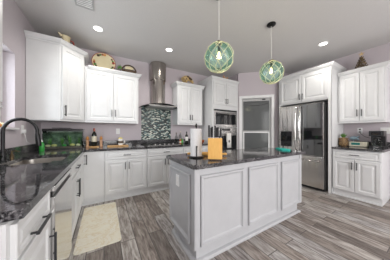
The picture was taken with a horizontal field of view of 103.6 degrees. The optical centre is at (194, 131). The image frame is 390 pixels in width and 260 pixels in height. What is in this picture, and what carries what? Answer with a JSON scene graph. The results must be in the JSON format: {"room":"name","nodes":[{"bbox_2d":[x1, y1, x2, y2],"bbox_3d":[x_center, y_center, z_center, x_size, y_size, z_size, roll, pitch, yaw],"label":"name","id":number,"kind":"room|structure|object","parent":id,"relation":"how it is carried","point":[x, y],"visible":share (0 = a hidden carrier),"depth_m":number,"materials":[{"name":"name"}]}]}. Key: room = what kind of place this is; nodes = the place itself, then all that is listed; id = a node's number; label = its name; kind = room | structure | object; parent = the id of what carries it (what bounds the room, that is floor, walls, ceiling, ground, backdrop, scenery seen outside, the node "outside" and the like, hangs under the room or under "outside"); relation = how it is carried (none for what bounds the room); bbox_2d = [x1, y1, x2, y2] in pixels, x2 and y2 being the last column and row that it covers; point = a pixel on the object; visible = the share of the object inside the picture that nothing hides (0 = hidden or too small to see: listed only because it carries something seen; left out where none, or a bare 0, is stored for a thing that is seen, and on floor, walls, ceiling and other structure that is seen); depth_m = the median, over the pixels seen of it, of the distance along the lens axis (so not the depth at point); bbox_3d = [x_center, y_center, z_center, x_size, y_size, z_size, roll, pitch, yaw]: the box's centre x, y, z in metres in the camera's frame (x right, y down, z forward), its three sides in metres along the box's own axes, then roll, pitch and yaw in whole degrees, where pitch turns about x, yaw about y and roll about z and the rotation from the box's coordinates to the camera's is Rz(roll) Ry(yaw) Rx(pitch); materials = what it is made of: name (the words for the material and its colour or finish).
{"room":"kitchen","nodes":[
{"label":"kitchen","id":0,"kind":"room"},
{"bbox_2d":[0,0,40,148],"bbox_3d":[-1.000,-0.203,-0.323,0.160,2.815,6.863,0,0,-31],"label":"wall","id":1,"kind":"structure","parent":0,"point":[15,22],"depth_m":1.90,"materials":[{"name":"purple paint"}]},
{"bbox_2d":[0,0,2,107],"bbox_3d":[-1.310,-0.774,0.737,0.381,1.213,0.704,0,0,-31],"label":"upper cabinet","id":2,"kind":"object","parent":1,"relation":"attached to","point":[1,1],"visible":1,"depth_m":1.03,"materials":[{"name":"white wood"}]},
{"bbox_2d":[0,107,19,129],"bbox_3d":[-1.994,-0.493,1.387,0.185,0.935,1.160,0,0,-31],"label":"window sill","id":3,"kind":"structure","parent":1,"relation":"in","point":[0,107],"depth_m":1.83,"materials":[{"name":"white wood"}]},
{"bbox_2d":[21,125,29,143],"bbox_3d":[-2.318,0.044,2.100,0.042,0.266,0.143,0,0,-22],"label":"electrical outlet","id":4,"kind":"object","parent":1,"relation":"attached to","point":[23,131],"visible":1,"depth_m":2.05,"materials":[{"name":"white plastic"}]},
{"bbox_2d":[5,139,189,157],"bbox_3d":[-0.545,0.238,2.247,3.239,0.104,2.901,0,0,-31],"label":"backsplash","id":5,"kind":"structure","parent":1,"relation":"attached to","point":[31,147],"depth_m":3.12,"materials":[{"name":"black stone"}]},
{"bbox_2d":[41,48,207,140],"bbox_3d":[-0.402,-0.203,4.101,5.781,2.815,0.140,0,0,-31],"label":"wall","id":6,"kind":"structure","parent":0,"point":[107,131],"depth_m":3.50,"materials":[{"name":"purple paint"}]},
{"bbox_2d":[24,30,89,122],"bbox_3d":[-2.207,-0.782,2.560,0.698,1.228,0.665,0,0,-31],"label":"upper cabinet","id":7,"kind":"object","parent":6,"relation":"attached to","point":[55,67],"visible":0.98,"depth_m":2.30,"materials":[{"name":"white wood"}]},
{"bbox_2d":[58,32,74,45],"bbox_3d":[-2.141,-1.492,2.562,0.113,0.222,0.234,0,0,28],"label":"ceramic pitcher","id":8,"kind":"object","parent":7,"relation":"on","point":[64,37],"visible":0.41,"depth_m":2.52,"materials":[{"name":"beige ceramic"}]},
{"bbox_2d":[85,65,141,123],"bbox_3d":[-1.610,-0.672,3.079,0.962,1.009,0.381,0,0,-31],"label":"upper cabinet","id":9,"kind":"object","parent":6,"relation":"attached to","point":[111,95],"visible":1,"depth_m":2.90,"materials":[{"name":"white wood"}]},
{"bbox_2d":[91,52,115,68],"bbox_3d":[-1.798,-1.369,3.033,0.412,0.407,0.085,0,0,-31],"label":"fruit plate","id":10,"kind":"object","parent":9,"relation":"on","point":[104,60],"visible":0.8,"depth_m":3.05,"materials":[{"name":"beige ceramic"}]},
{"bbox_2d":[117,65,136,72],"bbox_3d":[-1.407,-1.280,3.177,0.379,0.229,0.182,0,0,-31],"label":"bread basket","id":11,"kind":"object","parent":9,"relation":"on","point":[128,68],"visible":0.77,"depth_m":3.14,"materials":[{"name":"brown wicker"}]},
{"bbox_2d":[122,69,135,72],"bbox_3d":[-1.372,-1.216,3.197,0.280,0.100,0.182,0,0,-31],"label":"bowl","id":12,"kind":"object","parent":11,"relation":"on","point":[126,70],"depth_m":3.12,"materials":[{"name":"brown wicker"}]},
{"bbox_2d":[141,107,170,139],"bbox_3d":[-0.924,-0.205,3.704,0.717,0.782,0.009,0,0,-31],"label":"backsplash","id":13,"kind":"structure","parent":6,"relation":"attached to","point":[155,123],"depth_m":3.69,"materials":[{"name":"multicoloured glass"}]},
{"bbox_2d":[139,61,176,109],"bbox_3d":[-0.785,-1.069,3.492,0.860,1.051,0.512,0,0,-31],"label":"range hood","id":14,"kind":"object","parent":6,"relation":"attached to","point":[157,68],"visible":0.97,"depth_m":3.49,"materials":[{"name":"silver metal"}]},
{"bbox_2d":[145,104,175,109],"bbox_3d":[-0.800,-0.568,3.518,0.600,0.033,0.427,0,0,-31],"label":"hood","id":15,"kind":"object","parent":14,"relation":"attached to","point":[153,106],"depth_m":3.42,"materials":[{"name":"metal"}]},
{"bbox_2d":[170,81,204,125],"bbox_3d":[-0.186,-0.672,3.923,0.794,1.009,0.381,0,0,-31],"label":"upper cabinet","id":16,"kind":"object","parent":6,"relation":"attached to","point":[187,97],"visible":0.94,"depth_m":3.77,"materials":[{"name":"white wood"}]},
{"bbox_2d":[181,75,193,83],"bbox_3d":[-0.169,-1.300,3.930,0.382,0.268,0.189,0,0,-31],"label":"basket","id":17,"kind":"object","parent":16,"relation":"on","point":[187,78],"visible":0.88,"depth_m":3.86,"materials":[{"name":"beige wicker"}]},
{"bbox_2d":[15,0,389,77],"bbox_3d":[1.333,-1.661,1.175,5.981,0.100,7.263,0,0,-31],"label":"ceiling","id":18,"kind":"structure","parent":0,"point":[138,30],"depth_m":2.37,"materials":[{"name":"paint"}]},
{"bbox_2d":[74,0,93,10],"bbox_3d":[-1.312,-1.603,1.803,0.200,0.015,0.440,0,0,-31],"label":"ceiling vent","id":19,"kind":"object","parent":18,"relation":"in","point":[87,4],"visible":1,"depth_m":1.93,"materials":[{"name":"white plastic"}]},
{"bbox_2d":[92,25,103,31],"bbox_3d":[-1.512,-1.605,2.394,0.160,0.009,0.160,0,0,-31],"label":"recessed light","id":20,"kind":"object","parent":18,"relation":"in","point":[95,27],"visible":1,"depth_m":2.39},
{"bbox_2d":[204,0,233,73],"bbox_3d":[0.282,-1.155,1.809,0.338,0.911,0.338,0,0,-31],"label":"pendant lamp","id":21,"kind":"object","parent":18,"relation":"hanging from","point":[223,44],"visible":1,"depth_m":1.83,"materials":[{"name":"green glass"}]},
{"bbox_2d":[259,21,283,83],"bbox_3d":[1.143,-1.164,2.299,0.329,0.892,0.329,0,0,-31],"label":"pendant lamp","id":22,"kind":"object","parent":18,"relation":"hanging from","point":[271,62],"visible":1,"depth_m":2.30,"materials":[{"name":"green glass"}]},
{"bbox_2d":[318,41,328,45],"bbox_3d":[2.342,-1.605,2.806,0.160,0.009,0.160,0,0,-31],"label":"recessed light","id":23,"kind":"object","parent":18,"relation":"in","point":[324,42],"visible":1,"depth_m":2.79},
{"bbox_2d":[68,185,389,259],"bbox_3d":[1.333,1.254,1.175,5.981,0.100,7.263,0,0,-31],"label":"floor","id":24,"kind":"structure","parent":0,"point":[328,226],"depth_m":1.78,"materials":[{"name":"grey wood"}]},
{"bbox_2d":[0,190,56,259],"bbox_3d":[-1.021,0.766,0.595,0.660,0.875,0.451,0,0,-31],"label":"base cabinet","id":25,"kind":"object","parent":24,"relation":"on","point":[29,237],"visible":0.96,"depth_m":0.69,"materials":[{"name":"white wood"}]},
{"bbox_2d":[48,168,71,259],"bbox_3d":[-1.283,0.770,1.043,0.620,0.868,0.574,0,0,-31],"label":"dishwasher","id":26,"kind":"object","parent":24,"relation":"on","point":[61,192],"visible":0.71,"depth_m":1.12,"materials":[{"name":"grey metal"}]},
{"bbox_2d":[70,157,81,236],"bbox_3d":[-1.667,0.766,1.685,0.660,0.875,0.910,0,0,-31],"label":"base cabinet","id":27,"kind":"object","parent":24,"relation":"on","point":[76,172],"visible":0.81,"depth_m":1.80,"materials":[{"name":"white wood"}]},
{"bbox_2d":[81,151,103,206],"bbox_3d":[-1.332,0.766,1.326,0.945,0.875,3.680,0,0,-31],"label":"base cabinet","id":28,"kind":"object","parent":24,"relation":"on","point":[92,163],"visible":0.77,"depth_m":2.55,"materials":[{"name":"white wood"}]},
{"bbox_2d":[0,139,207,222],"bbox_3d":[-0.545,0.257,2.247,3.239,0.142,2.901,0,0,-31],"label":"countertop","id":29,"kind":"structure","parent":28,"relation":"on","point":[23,186],"depth_m":1.12,"materials":[{"name":"black stone"}]},
{"bbox_2d":[9,150,18,158],"bbox_3d":[-1.933,0.244,1.644,0.074,0.090,0.033,0,0,-31],"label":"soap dispenser","id":30,"kind":"object","parent":29,"relation":"on","point":[11,156],"visible":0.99,"depth_m":1.63,"materials":[{"name":"brown metal"}]},
{"bbox_2d":[0,118,41,162],"bbox_3d":[-1.696,0.075,1.483,0.299,0.428,0.119,0,0,-31],"label":"faucet","id":31,"kind":"object","parent":29,"relation":"on","point":[38,142],"visible":1,"depth_m":1.45,"materials":[{"name":"black metal"}]},
{"bbox_2d":[8,157,65,165],"bbox_3d":[-1.663,0.426,1.659,0.470,0.196,0.690,0,0,-31],"label":"sink","id":32,"kind":"object","parent":29,"relation":"in","point":[39,160],"visible":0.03,"depth_m":1.89,"materials":[{"name":"metal"}]},
{"bbox_2d":[39,140,44,150],"bbox_3d":[-2.289,0.203,2.293,0.060,0.173,0.042,0,0,-31],"label":"dish soap bottle","id":33,"kind":"object","parent":29,"relation":"on","point":[41,148],"visible":0.7,"depth_m":2.28,"materials":[{"name":"green plastic"}]},
{"bbox_2d":[42,128,84,149],"bbox_3d":[-2.274,0.111,2.689,0.532,0.357,0.267,0,0,-31],"label":"aquarium","id":34,"kind":"object","parent":29,"relation":"on","point":[56,134],"visible":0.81,"depth_m":2.73,"materials":[{"name":"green glass"}]},
{"bbox_2d":[45,146,81,148],"bbox_3d":[-2.274,0.261,2.689,0.508,0.032,0.243,0,0,-31],"label":"gravel","id":35,"kind":"object","parent":34,"relation":"in","point":[58,146],"visible":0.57,"depth_m":2.58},
{"bbox_2d":[86,136,88,146],"bbox_3d":[-2.003,0.183,2.858,0.060,0.212,0.059,0,0,-31],"label":"pepper mill","id":36,"kind":"object","parent":29,"relation":"on","point":[87,137],"visible":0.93,"depth_m":2.84,"materials":[{"name":"brown wood"}]},
{"bbox_2d":[107,145,128,146],"bbox_3d":[-1.537,0.279,3.064,0.370,0.022,0.160,0,0,-31],"label":"cutting board","id":37,"kind":"object","parent":29,"relation":"on","point":[107,145],"visible":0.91,"depth_m":2.99,"materials":[{"name":"brown wood"}]},
{"bbox_2d":[118,137,124,144],"bbox_3d":[-1.484,0.188,3.087,0.118,0.158,0.090,0,0,0],"label":"mug","id":38,"kind":"object","parent":37,"relation":"on","point":[120,139],"visible":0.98,"depth_m":3.06,"materials":[{"name":"white ceramic"}]},
{"bbox_2d":[142,142,180,145],"bbox_3d":[-0.753,0.270,3.448,0.730,0.040,0.500,0,0,-31],"label":"cooktop","id":39,"kind":"object","parent":29,"relation":"in","point":[152,143],"visible":1,"depth_m":3.37,"materials":[{"name":"metal"}]},
{"bbox_2d":[185,131,187,143],"bbox_3d":[-0.207,0.141,3.772,0.074,0.298,0.074,0,0,-31],"label":"wine bottle","id":40,"kind":"object","parent":29,"relation":"on","point":[186,135],"visible":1,"depth_m":3.74,"materials":[{"name":"black glass"}]},
{"bbox_3d":[-1.912,0.280,2.912,0.150,0.018,0.120,0,0,-31],"label":"serving board","id":41,"kind":"object","parent":29,"relation":"on","visible":0},
{"bbox_2d":[92,128,96,145],"bbox_3d":[-1.912,0.101,2.912,0.085,0.340,0.085,0,0,-31],"label":"wine bottle","id":42,"kind":"object","parent":41,"relation":"on","point":[94,135],"visible":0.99,"depth_m":2.88,"materials":[{"name":"black glass"}]},
{"bbox_2d":[73,202,120,255],"bbox_3d":[-1.269,1.198,2.049,0.430,0.010,1.070,0,0,-31],"label":"rug","id":43,"kind":"object","parent":24,"relation":"on","point":[99,226],"visible":1,"depth_m":1.89,"materials":[{"name":"beige fabric"}]},
{"bbox_2d":[104,149,146,201],"bbox_3d":[-1.387,0.766,3.048,0.712,0.875,0.660,0,0,-31],"label":"base cabinet","id":44,"kind":"object","parent":24,"relation":"on","point":[125,171],"visible":0.94,"depth_m":2.78,"materials":[{"name":"white wood"}]},
{"bbox_2d":[146,147,182,192],"bbox_3d":[-0.743,0.766,3.429,0.781,0.875,0.660,0,0,-31],"label":"base cabinet","id":45,"kind":"object","parent":24,"relation":"on","point":[158,164],"visible":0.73,"depth_m":3.10,"materials":[{"name":"white wood"}]},
{"bbox_2d":[183,145,207,153],"bbox_3d":[-0.064,0.766,3.832,0.793,0.875,0.660,0,0,-31],"label":"base cabinet","id":46,"kind":"object","parent":24,"relation":"on","point":[204,148],"visible":0.02,"depth_m":3.46,"materials":[{"name":"white wood"}]},
{"bbox_2d":[197,75,238,148],"bbox_3d":[0.639,-0.081,4.242,0.936,2.570,0.671,0,0,-31],"label":"tall cabinet","id":47,"kind":"object","parent":24,"relation":"on","point":[218,92],"visible":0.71,"depth_m":3.98,"materials":[{"name":"white wood"}]},
{"bbox_2d":[214,109,236,126],"bbox_3d":[0.696,-0.346,4.201,0.788,0.444,0.566,0,0,-31],"label":"microwave","id":48,"kind":"object","parent":47,"relation":"in","point":[222,118],"visible":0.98,"depth_m":3.98,"materials":[{"name":"grey metal"}]},
{"bbox_2d":[216,127,237,149],"bbox_3d":[0.695,0.272,4.202,0.788,0.764,0.602,0,0,-31],"label":"wall oven","id":49,"kind":"object","parent":47,"relation":"in","point":[233,131],"visible":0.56,"depth_m":4.05,"materials":[{"name":"grey metal"}]},
{"bbox_2d":[226,133,230,147],"bbox_3d":[0.874,0.225,3.972,0.142,0.378,0.040,0,0,-31],"label":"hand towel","id":50,"kind":"object","parent":49,"relation":"hanging from","point":[228,135],"visible":1,"depth_m":3.95,"materials":[{"name":"white fabric"}]},
{"bbox_2d":[169,154,301,259],"bbox_3d":[0.651,0.766,2.083,1.893,0.875,0.610,0,0,-31],"label":"kitchen island","id":51,"kind":"object","parent":24,"relation":"on","point":[212,211],"visible":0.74,"depth_m":1.64,"materials":[{"name":"white wood"}]},
{"bbox_2d":[166,147,305,169],"bbox_3d":[0.650,0.309,2.108,1.942,0.038,0.713,0,0,-31],"label":"island countertop","id":52,"kind":"structure","parent":51,"relation":"on","point":[236,156],"depth_m":1.80,"materials":[{"name":"black stone"}]},
{"bbox_2d":[189,123,203,157],"bbox_3d":[0.014,0.096,1.752,0.172,0.388,0.172,0,0,-31],"label":"paper towel holder","id":53,"kind":"object","parent":52,"relation":"on","point":[196,156],"visible":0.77,"depth_m":1.70,"materials":[{"name":"black metal"}]},
{"bbox_2d":[190,129,201,155],"bbox_3d":[0.014,0.118,1.752,0.132,0.305,0.132,0,0,-31],"label":"paper towel roll","id":54,"kind":"object","parent":53,"relation":"on","point":[195,134],"visible":0.94,"depth_m":1.70,"materials":[{"name":"white paper"}]},
{"bbox_2d":[187,152,226,155],"bbox_3d":[0.144,0.266,1.857,0.480,0.046,0.046,0,0,4],"label":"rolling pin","id":55,"kind":"object","parent":52,"relation":"on","point":[188,153],"visible":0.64,"depth_m":1.84,"materials":[{"name":"orange wood"}]},
{"bbox_2d":[208,138,221,160],"bbox_3d":[0.211,0.177,1.625,0.144,0.225,0.154,0,0,7],"label":"knife block","id":56,"kind":"object","parent":52,"relation":"on","point":[214,144],"visible":1,"depth_m":1.55,"materials":[{"name":"brown wood"}]},
{"bbox_2d":[275,148,289,150],"bbox_3d":[1.400,0.279,2.460,0.147,0.022,0.265,0,0,-6],"label":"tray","id":57,"kind":"object","parent":52,"relation":"on","point":[283,149],"visible":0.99,"depth_m":2.38,"materials":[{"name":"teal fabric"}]},
{"bbox_2d":[279,102,327,190],"bbox_3d":[2.562,0.304,3.559,0.772,1.800,0.896,0,0,-31],"label":"refrigerator","id":58,"kind":"object","parent":24,"relation":"on","point":[304,127],"visible":0.73,"depth_m":3.22,"materials":[{"name":"grey metal"}]},
{"bbox_2d":[279,61,346,193],"bbox_3d":[2.646,-0.067,3.551,0.692,2.542,1.096,0,0,-31],"label":"enclosure","id":59,"kind":"object","parent":24,"relation":"on","point":[319,83],"visible":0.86,"depth_m":3.15,"materials":[{"name":"white wood"}]},
{"bbox_2d":[332,149,389,206],"bbox_3d":[3.071,0.766,2.863,0.660,0.875,0.620,0,0,-31],"label":"base cabinet","id":60,"kind":"object","parent":24,"relation":"on","point":[364,176],"visible":0.98,"depth_m":2.66,"materials":[{"name":"white wood"}]},
{"bbox_2d":[332,141,389,152],"bbox_3d":[3.087,0.257,2.857,0.643,0.142,0.648,0,0,-31],"label":"countertop","id":61,"kind":"structure","parent":60,"relation":"on","point":[348,147],"depth_m":2.76,"materials":[{"name":"black stone"}]},
{"bbox_2d":[338,133,348,145],"bbox_3d":[2.984,0.154,3.085,0.151,0.270,0.147,0,0,-31],"label":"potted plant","id":62,"kind":"object","parent":61,"relation":"on","point":[343,141],"visible":0.98,"depth_m":3.05,"materials":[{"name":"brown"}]},
{"bbox_2d":[349,141,368,146],"bbox_3d":[3.185,0.242,2.989,0.153,0.095,0.245,0,0,-31],"label":"radio","id":63,"kind":"object","parent":61,"relation":"on","point":[351,143],"visible":0.98,"depth_m":2.93,"materials":[{"name":"beige plastic"}]},
{"bbox_2d":[369,131,386,148],"bbox_3d":[3.273,0.137,2.756,0.268,0.305,0.175,0,0,-31],"label":"coffee maker","id":64,"kind":"object","parent":61,"relation":"on","point":[378,138],"visible":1,"depth_m":2.73,"materials":[{"name":"black plastic"}]},
{"bbox_2d":[228,74,237,80],"bbox_3d":[1.044,-0.203,4.543,0.050,2.814,0.572,0,0,-31],"label":"wall","id":65,"kind":"structure","parent":0,"point":[235,77],"depth_m":4.36,"materials":[{"name":"purple paint"}]},
{"bbox_2d":[238,70,277,148],"bbox_3d":[1.689,-0.203,4.165,1.000,2.815,0.100,0,0,14],"label":"wall","id":66,"kind":"structure","parent":0,"point":[250,84],"depth_m":4.11,"materials":[{"name":"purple paint"}]},
{"bbox_2d":[242,98,270,148],"bbox_3d":[1.655,0.149,4.164,0.731,2.090,0.058,0,0,14],"label":"door","id":67,"kind":"structure","parent":66,"relation":"in","point":[256,113],"depth_m":4.17,"materials":[{"name":"grey glass"}]},
{"bbox_2d":[239,94,273,148],"bbox_3d":[1.654,0.114,4.164,0.877,2.180,0.118,0,0,14],"label":"trim","id":68,"kind":"structure","parent":66,"relation":"attached to","point":[271,96],"depth_m":4.11,"materials":[{"name":"white wood"}]},
{"bbox_2d":[278,71,288,147],"bbox_3d":[2.407,-0.203,4.170,0.473,2.814,0.040,0,0,-31],"label":"wall","id":69,"kind":"structure","parent":0,"point":[285,74],"depth_m":4.05,"materials":[{"name":"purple paint"}]},
{"bbox_2d":[289,43,389,141],"bbox_3d":[3.758,-0.203,2.497,0.140,2.815,6.863,0,0,-31],"label":"wall","id":70,"kind":"structure","parent":0,"point":[381,53],"depth_m":3.03,"materials":[{"name":"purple paint"}]},
{"bbox_2d":[357,128,368,137],"bbox_3d":[3.316,0.029,3.003,0.054,0.217,0.238,0,0,-1],"label":"electrical outlet","id":71,"kind":"object","parent":70,"relation":"attached to","point":[359,130],"visible":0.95,"depth_m":3.08,"materials":[{"name":"white plastic"}]},
{"bbox_2d":[337,60,389,123],"bbox_3d":[3.207,-0.674,2.911,0.381,1.012,0.676,0,0,-31],"label":"upper cabinet","id":72,"kind":"object","parent":70,"relation":"attached to","point":[363,92],"visible":1,"depth_m":2.79,"materials":[{"name":"white wood"}]},
{"bbox_2d":[355,52,367,68],"bbox_3d":[3.191,-1.351,2.943,0.210,0.364,0.202,0,0,-31],"label":"tree","id":73,"kind":"object","parent":72,"relation":"on","point":[361,58],"visible":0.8,"depth_m":2.92,"materials":[{"name":"brown metal"}]},
{"bbox_2d":[348,141,389,147],"bbox_3d":[3.355,0.238,3.016,0.020,0.104,0.648,0,0,-31],"label":"backsplash","id":74,"kind":"structure","parent":70,"relation":"attached to","point":[388,143],"depth_m":2.96,"materials":[{"name":"black stone"}]},
{"bbox_2d":[380,127,389,133],"bbox_3d":[3.485,-0.021,2.810,0.010,0.116,0.120,0,0,-31],"label":"light switch","id":75,"kind":"object","parent":70,"relation":"attached to","point":[387,129],"visible":0.68,"depth_m":2.80,"materials":[{"name":"white plastic"}]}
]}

